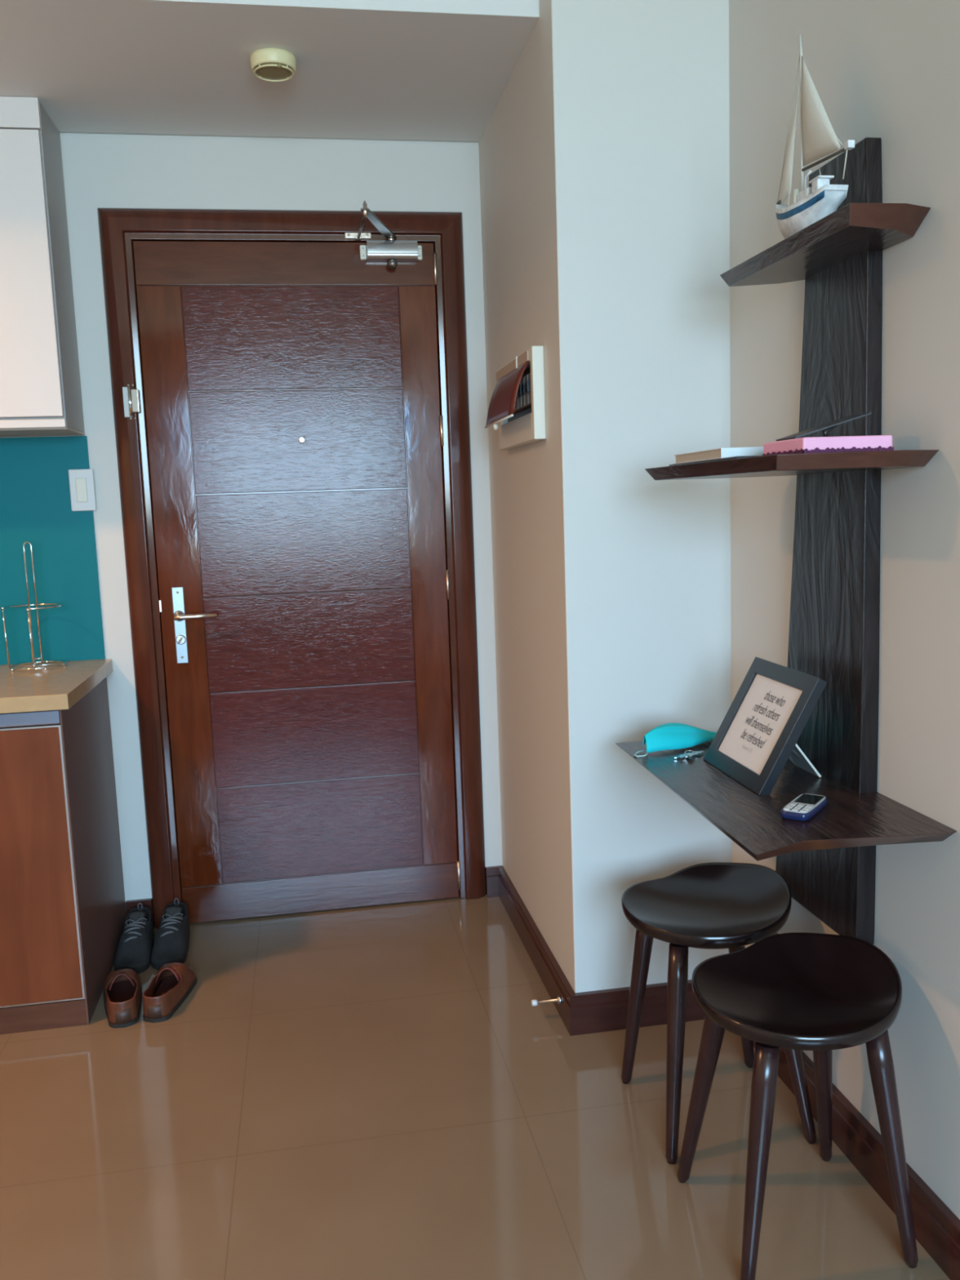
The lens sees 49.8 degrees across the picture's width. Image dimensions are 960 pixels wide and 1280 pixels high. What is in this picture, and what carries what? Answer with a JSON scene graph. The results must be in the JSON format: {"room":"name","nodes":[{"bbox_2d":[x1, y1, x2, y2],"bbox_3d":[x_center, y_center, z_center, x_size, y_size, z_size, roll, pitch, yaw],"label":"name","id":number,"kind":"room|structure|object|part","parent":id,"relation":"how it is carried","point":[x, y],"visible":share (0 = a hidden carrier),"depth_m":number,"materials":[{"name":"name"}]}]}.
{"room":"apartment entryway","nodes":[
{"label":"apartment entryway","id":0,"kind":"room"},
{"bbox_2d":[3,132,502,902],"bbox_3d":[-1.603,-0.427,3.079,3.298,2.750,0.120,-3,8,-9],"label":"wall","id":1,"kind":"structure","parent":0,"point":[100,170],"depth_m":3.11,"materials":[{"name":"white paint"}]},
{"bbox_2d":[0,96,84,437],"bbox_3d":[-1.752,-0.978,2.786,1.199,0.849,0.265,-3,8,-9],"label":"upper cabinet","id":2,"kind":"object","parent":1,"relation":"attached to","point":[41,393],"visible":1,"depth_m":2.77,"materials":[{"name":"grey laminate"}]},
{"bbox_3d":[-1.438,-0.956,2.717,0.594,0.736,0.018,-3,8,-9],"label":"door","id":3,"kind":"part","parent":2,"relation":"part of","materials":[{"name":"white laminate"}]},
{"bbox_3d":[-1.716,-0.557,2.720,1.197,0.023,0.021,-3,8,-9],"label":"rail","id":4,"kind":"part","parent":2,"relation":"part of","materials":[{"name":"white laminate"}]},
{"bbox_2d":[0,435,105,665],"bbox_3d":[-2.128,-0.218,2.949,1.978,0.669,0.006,-3,8,-9],"label":"backsplash","id":5,"kind":"structure","parent":1,"relation":"attached to","point":[35,500],"depth_m":3.09,"materials":[{"name":"teal"}]},
{"bbox_2d":[68,468,96,511],"bbox_3d":[-1.181,-0.445,3.074,0.070,0.123,0.014,-3,8,-9],"label":"light switch","id":6,"kind":"object","parent":5,"relation":"attached to","point":[82,485],"visible":1,"depth_m":3.07,"materials":[{"name":"white plastic"}]},
{"bbox_2d":[125,897,154,928],"bbox_3d":[-1.072,0.869,3.261,0.078,0.099,0.020,-3,8,-9],"label":"baseboard","id":7,"kind":"structure","parent":1,"relation":"attached to","point":[130,904],"depth_m":3.25,"materials":[{"name":"brown wood"}]},
{"bbox_2d":[97,207,486,928],"bbox_3d":[-0.547,-0.202,3.246,1.071,2.187,0.077,-3,8,-9],"label":"door frame","id":8,"kind":"structure","parent":1,"relation":"attached to","point":[118,228],"depth_m":3.17,"materials":[{"name":"brown wood"}]},
{"bbox_2d":[122,383,140,419],"bbox_3d":[-1.028,-0.703,3.052,0.047,0.103,0.016,-3,8,-9],"label":"guard","id":9,"kind":"object","parent":8,"relation":"attached to","point":[131,397],"visible":1,"depth_m":3.05,"materials":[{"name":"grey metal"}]},
{"bbox_3d":[-1.041,-0.703,3.057,0.023,0.088,0.003,-3,8,-9],"label":"mounting plate","id":10,"kind":"part","parent":9,"relation":"part of","materials":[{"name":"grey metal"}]},
{"bbox_2d":[133,240,461,923],"bbox_3d":[-0.537,-0.154,3.220,0.894,2.088,0.103,-3,8,-9],"label":"door","id":11,"kind":"structure","parent":8,"relation":"attached to","point":[295,423],"depth_m":3.22,"materials":[{"name":"brown wood"}]},
{"bbox_3d":[-0.920,-0.045,3.175,0.034,0.235,0.004,-3,8,-9],"label":"lock plate","id":12,"kind":"part","parent":11,"relation":"part of","materials":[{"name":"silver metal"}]},
{"bbox_3d":[-0.860,-0.071,3.131,0.125,0.018,0.018,-3,8,-9],"label":"lever","id":13,"kind":"part","parent":11,"relation":"part of","materials":[{"name":"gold metal"}]},
{"bbox_3d":[-0.577,-1.129,3.106,0.886,0.124,0.010,-3,8,-9],"label":"rail","id":14,"kind":"part","parent":11,"relation":"part of","materials":[{"name":"brown wood"}]},
{"bbox_3d":[-0.562,-0.915,3.135,0.644,0.302,0.009,-3,8,-9],"label":"panel","id":15,"kind":"part","parent":11,"relation":"part of","materials":[{"name":"brown wood"}]},
{"bbox_3d":[-0.552,-0.611,3.175,0.644,0.303,0.009,-3,8,-9],"label":"panel","id":16,"kind":"part","parent":11,"relation":"part of","materials":[{"name":"brown wood"}]},
{"bbox_3d":[-0.541,-0.303,3.216,0.644,0.311,0.009,-3,8,-9],"label":"panel","id":17,"kind":"part","parent":11,"relation":"part of","materials":[{"name":"brown wood"}]},
{"bbox_3d":[-0.530,0.001,3.255,0.644,0.293,0.009,-3,8,-9],"label":"panel","id":18,"kind":"part","parent":11,"relation":"part of","materials":[{"name":"brown wood"}]},
{"bbox_3d":[-0.520,0.299,3.295,0.644,0.302,0.009,-3,8,-9],"label":"panel","id":19,"kind":"part","parent":11,"relation":"part of","materials":[{"name":"brown wood"}]},
{"bbox_3d":[-0.508,0.820,3.361,0.886,0.118,0.010,-3,8,-9],"label":"rail","id":20,"kind":"part","parent":11,"relation":"part of","materials":[{"name":"brown wood"}]},
{"bbox_3d":[-0.509,0.605,3.335,0.644,0.307,0.009,-3,8,-9],"label":"panel","id":21,"kind":"part","parent":11,"relation":"part of","materials":[{"name":"brown wood"}]},
{"bbox_2d":[344,200,422,268],"bbox_3d":[-0.268,-1.168,3.001,0.230,0.125,0.288,-3,8,-9],"label":"door closer","id":22,"kind":"object","parent":11,"relation":"attached to","point":[392,251],"depth_m":3.10,"materials":[{"name":"silver metal"}]},
{"bbox_3d":[-0.353,-1.169,3.124,0.020,0.042,0.020,-3,8,-9],"label":"plate","id":23,"kind":"part","parent":22,"relation":"part of","materials":[{"name":"beige plastic"}]},
{"bbox_3d":[-0.292,-1.200,2.988,0.032,0.016,0.289,-1,8,11],"label":"arm","id":24,"kind":"part","parent":22,"relation":"part of","materials":[{"name":"grey metal"}]},
{"bbox_3d":[-0.185,-1.178,3.152,0.016,0.042,0.020,-3,8,-9],"label":"plate","id":25,"kind":"part","parent":22,"relation":"part of","materials":[{"name":"beige plastic"}]},
{"bbox_2d":[485,865,502,897],"bbox_3d":[0.050,0.805,3.448,0.058,0.099,0.020,-3,8,-9],"label":"baseboard","id":26,"kind":"structure","parent":1,"relation":"attached to","point":[492,872],"depth_m":3.44,"materials":[{"name":"brown wood"}]},
{"bbox_2d":[0,0,539,142],"bbox_3d":[-1.515,-1.555,2.467,3.198,0.360,0.814,-3,8,-9],"label":"ceiling","id":27,"kind":"structure","parent":0,"point":[439,70],"depth_m":2.54,"materials":[{"name":"white paint"}]},
{"bbox_2d":[249,48,296,81],"bbox_3d":[-0.502,-1.395,2.515,0.111,0.041,0.111,-3,8,-9],"label":"smoke detector","id":28,"kind":"object","parent":27,"relation":"attached to","point":[269,64],"visible":1,"depth_m":2.48,"materials":[{"name":"beige plastic"}]},
{"bbox_2d":[255,62,292,79],"bbox_3d":[-0.501,-1.384,2.516,0.088,0.006,0.088,-3,8,-9],"label":"grille","id":29,"kind":"object","parent":28,"relation":"attached to","point":[265,70],"depth_m":2.51,"materials":[{"name":"brown plastic"}]},
{"bbox_2d":[276,62,281,68],"bbox_3d":[-0.480,-1.374,2.477,0.012,0.008,0.012,-3,8,-9],"label":"light","id":30,"kind":"object","parent":28,"relation":"on","point":[278,64],"depth_m":2.47,"materials":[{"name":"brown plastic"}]},
{"bbox_2d":[0,895,950,1279],"bbox_3d":[-0.813,1.301,0.469,3.806,0.050,6.275,-3,8,-9],"label":"floor","id":31,"kind":"structure","parent":0,"point":[380,1091],"depth_m":2.14,"materials":[{"name":"beige tile"}]},
{"bbox_2d":[0,676,126,1034],"bbox_3d":[-1.666,0.580,2.818,1.200,0.828,0.613,-3,8,-9],"label":"base cabinet","id":32,"kind":"object","parent":31,"relation":"on","point":[63,915],"visible":0.78,"depth_m":2.63,"materials":[{"name":"laminate"}]},
{"bbox_3d":[-1.633,0.224,2.480,1.194,0.034,0.014,-3,8,-9],"label":"grip rail","id":33,"kind":"part","parent":32,"relation":"part of","materials":[{"name":"grey metal"}]},
{"bbox_3d":[-1.325,0.582,2.574,0.589,0.710,0.018,-3,8,-9],"label":"door","id":34,"kind":"part","parent":32,"relation":"part of","materials":[{"name":"laminate"}]},
{"bbox_2d":[0,658,112,713],"bbox_3d":[-1.671,0.149,2.760,1.220,0.039,0.619,-3,8,-9],"label":"countertop","id":35,"kind":"structure","parent":32,"relation":"on","point":[60,687],"depth_m":2.73,"materials":[{"name":"beige stone"}]},
{"bbox_2d":[0,541,66,671],"bbox_3d":[-1.295,-0.100,2.993,0.167,0.368,0.150,-3,8,-9],"label":"paper towel holder","id":36,"kind":"object","parent":35,"relation":"on","point":[34,663],"visible":1,"depth_m":2.99,"materials":[{"name":"silver metal"}]},
{"bbox_3d":[-1.367,-0.005,2.983,0.007,0.169,0.005,-3,8,-9],"label":"post","id":37,"kind":"part","parent":36,"relation":"part of","materials":[{"name":"silver metal"}]},
{"bbox_3d":[-1.275,-0.001,2.938,0.007,0.167,0.005,-3,8,-9],"label":"post","id":38,"kind":"part","parent":36,"relation":"part of","materials":[{"name":"silver metal"}]},
{"bbox_3d":[-1.077,0.546,2.916,0.004,0.828,0.612,-3,8,-9],"label":"panel","id":39,"kind":"part","parent":32,"relation":"part of","materials":[{"name":"laminate"}]},
{"bbox_2d":[102,968,142,1028],"bbox_3d":[-0.957,0.934,2.768,0.101,0.088,0.266,-5,8,-19],"label":"loafer","id":40,"kind":"object","parent":31,"relation":"on","point":[122,988],"visible":1,"depth_m":2.76,"materials":[{"name":"brown leather"}]},
{"bbox_2d":[114,902,154,973],"bbox_3d":[-1.026,0.884,3.080,0.100,0.112,0.283,-3,8,-10],"label":"sneaker","id":41,"kind":"object","parent":31,"relation":"on","point":[135,944],"visible":0.97,"depth_m":3.03,"materials":[{"name":"grey fabric"}]},
{"bbox_2d":[142,962,196,1022],"bbox_3d":[-0.842,0.927,2.795,0.101,0.088,0.266,-2,7,0],"label":"loafer","id":42,"kind":"object","parent":31,"relation":"on","point":[173,982],"visible":1,"depth_m":2.78,"materials":[{"name":"brown leather"}]},
{"bbox_2d":[151,897,190,969],"bbox_3d":[-0.927,0.877,3.109,0.100,0.112,0.283,-3,8,-8],"label":"sneaker","id":43,"kind":"object","parent":31,"relation":"on","point":[171,941],"visible":0.99,"depth_m":3.06,"materials":[{"name":"grey fabric"}]},
{"bbox_2d":[621,862,816,1164],"bbox_3d":[0.481,0.753,2.188,0.343,0.498,0.347,-3,8,-9],"label":"stool","id":44,"kind":"object","parent":31,"relation":"on","point":[731,906],"visible":0.96,"depth_m":2.15,"materials":[{"name":"brown wood"}]},
{"bbox_3d":[0.350,0.788,2.283,0.084,0.413,0.040,0,8,17],"label":"leg","id":45,"kind":"part","parent":44,"relation":"part of","materials":[{"name":"brown wood"}]},
{"bbox_3d":[0.390,0.816,2.054,0.040,0.415,0.117,0,8,18],"label":"leg","id":46,"kind":"part","parent":44,"relation":"part of","materials":[{"name":"brown wood"}]},
{"bbox_3d":[0.473,0.558,2.168,0.343,0.106,0.335,-3,8,-9],"label":"seat","id":47,"kind":"part","parent":44,"relation":"part of","materials":[{"name":"brown wood"}]},
{"bbox_3d":[0.583,0.775,2.323,0.091,0.414,0.040,-7,9,-36],"label":"leg","id":48,"kind":"part","parent":44,"relation":"part of","materials":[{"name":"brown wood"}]},
{"bbox_3d":[0.622,0.803,2.093,0.040,0.415,0.122,-9,10,-41],"label":"leg","id":49,"kind":"part","parent":44,"relation":"part of","materials":[{"name":"brown wood"}]},
{"bbox_2d":[676,932,918,1279],"bbox_3d":[0.553,0.802,1.822,0.343,0.492,0.335,-3,8,-9],"label":"stool","id":50,"kind":"object","parent":31,"relation":"on","point":[821,993],"visible":1,"depth_m":1.76,"materials":[{"name":"brown wood"}]},
{"bbox_3d":[0.416,0.835,1.926,0.111,0.409,0.040,3,9,34],"label":"leg","id":51,"kind":"part","parent":50,"relation":"part of","materials":[{"name":"brown wood"}]},
{"bbox_3d":[0.458,0.864,1.697,0.040,0.408,0.098,4,9,38],"label":"leg","id":52,"kind":"part","parent":50,"relation":"part of","materials":[{"name":"brown wood"}]},
{"bbox_3d":[0.547,0.610,1.797,0.343,0.106,0.335,-3,8,-9],"label":"seat","id":53,"kind":"part","parent":50,"relation":"part of","materials":[{"name":"brown wood"}]},
{"bbox_3d":[0.653,0.822,1.965,0.040,0.409,0.106,3,9,33],"label":"leg","id":54,"kind":"part","parent":50,"relation":"part of","materials":[{"name":"brown wood"}]},
{"bbox_3d":[0.690,0.851,1.736,0.092,0.408,0.040,3,9,35],"label":"leg","id":55,"kind":"part","parent":50,"relation":"part of","materials":[{"name":"brown wood"}]},
{"bbox_2d":[478,0,731,992],"bbox_3d":[0.350,-0.476,2.933,0.508,2.750,1.055,-3,8,-9],"label":"wall column","id":56,"kind":"structure","parent":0,"point":[604,151],"depth_m":2.44,"materials":[{"name":"white paint"}]},
{"bbox_2d":[484,345,546,449],"bbox_3d":[0.078,-0.623,2.717,0.083,0.221,0.460,-3,8,-9],"label":"breaker panel","id":57,"kind":"object","parent":56,"relation":"attached to","point":[517,400],"visible":1,"depth_m":2.61,"materials":[{"name":"beige plastic"}]},
{"bbox_3d":[0.042,-0.566,2.744,0.014,0.018,0.014,-3,8,-9],"label":"flap knob","id":58,"kind":"part","parent":57,"relation":"part of","materials":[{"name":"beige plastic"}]},
{"bbox_2d":[497,866,705,1035],"bbox_3d":[0.342,0.851,3.017,0.410,0.099,0.937,-3,8,-9],"label":"baseboard","id":59,"kind":"structure","parent":56,"relation":"attached to","point":[605,1010],"depth_m":2.57,"materials":[{"name":"brown wood"}]},
{"bbox_2d":[531,995,561,1006],"bbox_3d":[0.167,0.913,2.612,0.074,0.022,0.022,-3,8,-9],"label":"door stop","id":60,"kind":"object","parent":59,"relation":"attached to","point":[534,1002],"visible":1,"depth_m":2.61,"materials":[{"name":"silver metal"}]},
{"bbox_3d":[0.173,0.912,2.614,0.062,0.022,0.022,-3,8,-9],"label":"stem","id":61,"kind":"part","parent":60,"relation":"part of","materials":[{"name":"silver metal"}]},
{"bbox_2d":[728,0,959,1219],"bbox_3d":[1.068,-0.115,-0.013,0.100,2.750,5.040,-3,8,-9],"label":"wall","id":62,"kind":"structure","parent":0,"point":[888,70],"depth_m":1.78,"materials":[{"name":"white paint"}]},
{"bbox_2d":[615,137,956,944],"bbox_3d":[0.513,-0.147,1.928,0.353,1.431,0.775,-3,8,-9],"label":"wall shelf unit","id":63,"kind":"object","parent":62,"relation":"attached to","point":[827,860],"visible":0.87,"depth_m":1.87,"materials":[{"name":"brown wood"}]},
{"bbox_2d":[633,723,716,756],"bbox_3d":[0.436,0.207,2.280,0.275,0.051,0.081,-7,9,-33],"label":"face mask","id":64,"kind":"object","parent":63,"relation":"on","point":[667,736],"visible":0.98,"depth_m":2.24,"materials":[{"name":"teal fabric"}]},
{"bbox_2d":[674,750,703,759],"bbox_3d":[0.444,0.240,2.182,0.036,0.009,0.082,5,10,43],"label":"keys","id":65,"kind":"object","parent":63,"relation":"on","point":[694,753],"visible":1,"depth_m":2.17,"materials":[{"name":"silver metal"}]},
{"bbox_2d":[669,455,762,466],"bbox_3d":[0.480,-0.337,1.951,0.138,0.006,0.335,-3,8,-9],"label":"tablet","id":66,"kind":"object","parent":63,"relation":"on","point":[747,456],"visible":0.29,"depth_m":1.86,"materials":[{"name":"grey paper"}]},
{"bbox_2d":[674,446,763,463],"bbox_3d":[0.487,-0.355,1.993,0.148,0.018,0.240,-3,8,-9],"label":"book","id":67,"kind":"object","parent":66,"relation":"on","point":[717,453],"visible":0.55,"depth_m":1.88,"materials":[{"name":"white paper"}]},
{"bbox_2d":[703,657,827,795],"bbox_3d":[0.561,0.162,2.020,0.163,0.218,0.281,-3,8,-9],"label":"picture frame","id":68,"kind":"object","parent":63,"relation":"on","point":[762,728],"visible":1,"depth_m":1.99,"materials":[{"name":"black paint"}]},
{"bbox_2d":[718,674,802,774],"bbox_3d":[0.546,0.161,2.018,0.092,0.158,0.220,-3,8,-9],"label":"print","id":69,"kind":"object","parent":68,"relation":"attached to","point":[762,714],"depth_m":2.01,"materials":[{"name":"grey paper"}]},
{"bbox_3d":[0.602,0.207,2.024,0.088,0.106,0.105,-3,8,-9],"label":"easel leg","id":70,"kind":"part","parent":68,"relation":"part of","materials":[{"name":"grey metal"}]},
{"bbox_3d":[0.537,-0.313,1.873,0.305,0.025,0.572,-3,8,-9],"label":"shelf","id":71,"kind":"part","parent":63,"relation":"part of","materials":[{"name":"brown wood"}]},
{"bbox_2d":[781,793,827,821],"bbox_3d":[0.559,0.287,1.781,0.050,0.016,0.124,3,9,35],"label":"mobile phone","id":72,"kind":"object","parent":63,"relation":"on","point":[803,807],"visible":1,"depth_m":1.76,"materials":[{"name":"blue plastic"}]},
{"bbox_2d":[775,34,854,239],"bbox_3d":[0.578,-0.884,1.808,0.076,0.360,0.275,-3,8,-9],"label":"model sailboat","id":73,"kind":"object","parent":63,"relation":"on","point":[818,138],"visible":0.88,"depth_m":1.79,"materials":[{"name":"white paint"}]},
{"bbox_3d":[0.597,-0.689,1.844,0.154,0.033,0.500,-3,8,-9],"label":"shelf","id":74,"kind":"part","parent":63,"relation":"part of","materials":[{"name":"brown wood"}]},
{"bbox_2d":[762,435,893,455],"bbox_3d":[0.572,-0.320,1.713,0.156,0.026,0.149,-3,8,-9],"label":"notebook","id":75,"kind":"object","parent":63,"relation":"on","point":[873,442],"visible":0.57,"depth_m":1.65,"materials":[{"name":"pink paper"}]},
{"bbox_2d":[776,412,871,441],"bbox_3d":[0.570,-0.353,1.720,0.135,0.039,0.073,-2,7,-3],"label":"folding stand","id":76,"kind":"object","parent":75,"relation":"on","point":[829,426],"visible":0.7,"depth_m":1.69,"materials":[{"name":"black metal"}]},
{"bbox_2d":[753,1040,959,1279],"bbox_3d":[1.046,1.196,0.198,0.020,0.099,4.940,-3,8,-9],"label":"baseboard","id":77,"kind":"structure","parent":62,"relation":"attached to","point":[936,1227],"depth_m":1.91,"materials":[{"name":"brown wood"}]}
]}

